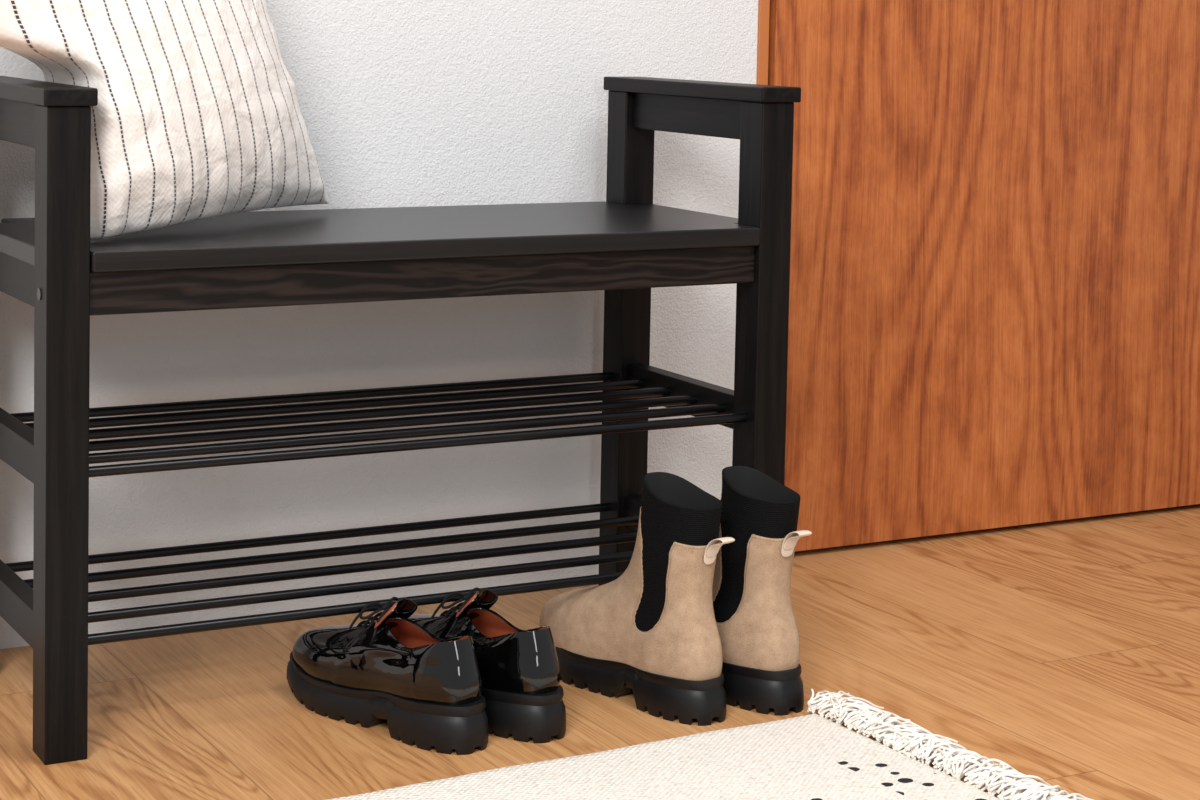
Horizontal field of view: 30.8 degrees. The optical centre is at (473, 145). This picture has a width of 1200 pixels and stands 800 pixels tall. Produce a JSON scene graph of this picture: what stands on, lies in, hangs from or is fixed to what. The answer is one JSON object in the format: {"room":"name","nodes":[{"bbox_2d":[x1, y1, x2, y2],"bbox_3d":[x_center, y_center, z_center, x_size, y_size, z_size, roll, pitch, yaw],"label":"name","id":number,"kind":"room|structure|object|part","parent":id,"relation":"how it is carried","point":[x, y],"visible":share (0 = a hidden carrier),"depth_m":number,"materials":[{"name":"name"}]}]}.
{"room":"entryway","nodes":[
{"label":"entryway","id":0,"kind":"room"},
{"bbox_2d":[0,0,757,648],"bbox_3d":[-1.457,-0.718,1.964,4.062,2.600,0.120,-1,4,-27],"label":"wall","id":1,"kind":"structure","parent":0,"point":[402,103],"depth_m":2.66,"materials":[{"name":"white paint"}]},
{"bbox_2d":[756,0,769,84],"bbox_3d":[0.379,-0.503,2.857,0.016,2.120,0.044,-1,4,-27],"label":"frame strip","id":2,"kind":"object","parent":1,"relation":"attached to","point":[763,5],"visible":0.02,"depth_m":2.86,"materials":[{"name":"brown wood"}]},
{"bbox_2d":[768,0,1199,551],"bbox_3d":[1.072,-0.496,3.196,1.517,2.072,0.042,-1,4,-27],"label":"door","id":3,"kind":"structure","parent":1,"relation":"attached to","point":[994,288],"depth_m":3.04,"materials":[{"name":"brown wood"}]},
{"bbox_2d":[0,504,1199,799],"bbox_3d":[0.441,0.711,0.833,6.400,0.050,4.200,-1,4,-27],"label":"floor","id":4,"kind":"structure","parent":0,"point":[1065,654],"depth_m":2.36,"materials":[{"name":"laminate"}]},
{"bbox_2d":[286,597,487,754],"bbox_3d":[-0.088,0.525,2.235,0.101,0.130,0.280,-2,5,-43],"label":"shoe","id":5,"kind":"object","parent":4,"relation":"on","point":[427,688],"visible":1,"depth_m":2.19,"materials":[{"name":"black leather"}]},
{"bbox_2d":[0,76,800,764],"bbox_3d":[-0.105,0.254,2.399,0.867,0.650,0.351,-1,4,-27],"label":"storage bench","id":6,"kind":"object","parent":4,"relation":"on","point":[625,246],"visible":0.86,"depth_m":2.33,"materials":[{"name":"black wood"}]},
{"bbox_3d":[-0.467,0.474,2.233,0.022,0.039,0.251,-1,4,-27],"label":"shelf rail","id":7,"kind":"part","parent":6,"relation":"part of","materials":[{"name":"black wood"}]},
{"bbox_3d":[-0.464,0.309,2.223,0.022,0.039,0.251,-1,4,-27],"label":"shelf rail","id":8,"kind":"part","parent":6,"relation":"part of","materials":[{"name":"black wood"}]},
{"bbox_3d":[-0.462,0.132,2.212,0.022,0.042,0.251,-1,4,-27],"label":"seat rail","id":9,"kind":"part","parent":6,"relation":"part of","materials":[{"name":"black wood"}]},
{"bbox_3d":[-0.459,-0.026,2.202,0.022,0.045,0.251,-1,4,-27],"label":"arm rail","id":10,"kind":"part","parent":6,"relation":"part of","materials":[{"name":"black wood"}]},
{"bbox_3d":[-0.458,-0.056,2.200,0.052,0.017,0.351,-1,4,-27],"label":"armrest","id":11,"kind":"part","parent":6,"relation":"part of","materials":[{"name":"black wood"}]},
{"bbox_3d":[-0.397,0.277,2.089,0.042,0.633,0.045,-1,4,-27],"label":"leg","id":12,"kind":"part","parent":6,"relation":"part of","materials":[{"name":"black wood"}]},
{"bbox_2d":[0,0,327,238],"bbox_3d":[-0.350,-0.135,2.238,0.183,0.444,0.603,3,4,34],"label":"striped pillow","id":13,"kind":"object","parent":6,"relation":"on","point":[197,115],"visible":0.84,"depth_m":2.17,"materials":[{"name":"fabric"}]},
{"bbox_3d":[-0.173,0.458,2.547,0.785,0.011,0.011,-1,4,-27],"label":"rod","id":14,"kind":"part","parent":6,"relation":"part of","materials":[{"name":"black metal"}]},
{"bbox_3d":[-0.170,0.293,2.537,0.785,0.011,0.011,-1,4,-27],"label":"rod","id":15,"kind":"part","parent":6,"relation":"part of","materials":[{"name":"black metal"}]},
{"bbox_3d":[-0.140,0.463,2.481,0.810,0.011,0.011,-1,4,-27],"label":"rod","id":16,"kind":"part","parent":6,"relation":"part of","materials":[{"name":"black metal"}]},
{"bbox_3d":[-0.143,0.297,2.484,0.810,0.011,0.011,-1,4,-27],"label":"rod","id":17,"kind":"part","parent":6,"relation":"part of","materials":[{"name":"black metal"}]},
{"bbox_3d":[-0.040,0.477,2.282,0.785,0.011,0.011,-1,4,-27],"label":"rod","id":18,"kind":"part","parent":6,"relation":"part of","materials":[{"name":"black metal"}]},
{"bbox_3d":[-0.073,0.472,2.348,0.810,0.011,0.011,-1,4,-27],"label":"rod","id":19,"kind":"part","parent":6,"relation":"part of","materials":[{"name":"black metal"}]},
{"bbox_3d":[-0.106,0.468,2.415,0.810,0.011,0.011,-1,4,-27],"label":"rod","id":20,"kind":"part","parent":6,"relation":"part of","materials":[{"name":"black metal"}]},
{"bbox_3d":[-0.117,0.301,2.431,0.810,0.011,0.011,-1,4,-27],"label":"rod","id":21,"kind":"part","parent":6,"relation":"part of","materials":[{"name":"black metal"}]},
{"bbox_3d":[-0.090,0.304,2.378,0.810,0.011,0.011,-1,4,-27],"label":"rod","id":22,"kind":"part","parent":6,"relation":"part of","materials":[{"name":"black metal"}]},
{"bbox_3d":[-0.063,0.308,2.325,0.810,0.011,0.011,-1,4,-27],"label":"rod","id":23,"kind":"part","parent":6,"relation":"part of","materials":[{"name":"black metal"}]},
{"bbox_3d":[-0.037,0.312,2.272,0.785,0.011,0.011,-1,4,-27],"label":"rod","id":24,"kind":"part","parent":6,"relation":"part of","materials":[{"name":"black metal"}]},
{"bbox_3d":[0.192,0.248,2.715,0.042,0.633,0.045,-1,4,-27],"label":"leg","id":25,"kind":"part","parent":6,"relation":"part of","materials":[{"name":"black wood"}]},
{"bbox_3d":[0.254,0.464,2.596,0.022,0.039,0.251,-1,4,-27],"label":"shelf rail","id":26,"kind":"part","parent":6,"relation":"part of","materials":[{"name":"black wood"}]},
{"bbox_3d":[0.257,0.299,2.586,0.022,0.039,0.251,-1,4,-27],"label":"shelf rail","id":27,"kind":"part","parent":6,"relation":"part of","materials":[{"name":"black wood"}]},
{"bbox_3d":[0.263,-0.036,2.565,0.022,0.045,0.251,-1,4,-27],"label":"arm rail","id":28,"kind":"part","parent":6,"relation":"part of","materials":[{"name":"black wood"}]},
{"bbox_3d":[0.264,-0.067,2.562,0.052,0.017,0.351,-1,4,-27],"label":"armrest","id":29,"kind":"part","parent":6,"relation":"part of","materials":[{"name":"black wood"}]},
{"bbox_3d":[0.324,0.267,2.451,0.042,0.633,0.045,-1,4,-27],"label":"leg","id":30,"kind":"part","parent":6,"relation":"part of","materials":[{"name":"black wood"}]},
{"bbox_2d":[408,587,565,742],"bbox_3d":[-0.007,0.524,2.274,0.101,0.130,0.280,-2,5,-39],"label":"shoe","id":31,"kind":"object","parent":4,"relation":"on","point":[522,691],"visible":0.72,"depth_m":2.18,"materials":[{"name":"black leather"}]},
{"bbox_2d":[539,472,734,725],"bbox_3d":[0.176,0.467,2.335,0.100,0.242,0.292,-2,4,-36],"label":"boot","id":32,"kind":"object","parent":4,"relation":"on","point":[650,632],"visible":0.97,"depth_m":2.26,"materials":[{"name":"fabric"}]},
{"bbox_2d":[328,689,1092,799],"bbox_3d":[0.056,0.608,1.753,1.177,0.027,0.697,-1,4,-29],"label":"woven rug","id":33,"kind":"object","parent":4,"relation":"on","point":[813,756],"visible":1,"depth_m":2.07,"materials":[{"name":"fabric"}]},
{"bbox_2d":[712,466,811,715],"bbox_3d":[0.263,0.466,2.372,0.100,0.242,0.292,-1,4,-32],"label":"boot","id":34,"kind":"object","parent":4,"relation":"on","point":[754,614],"visible":0.71,"depth_m":2.28,"materials":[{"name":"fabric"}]}
]}

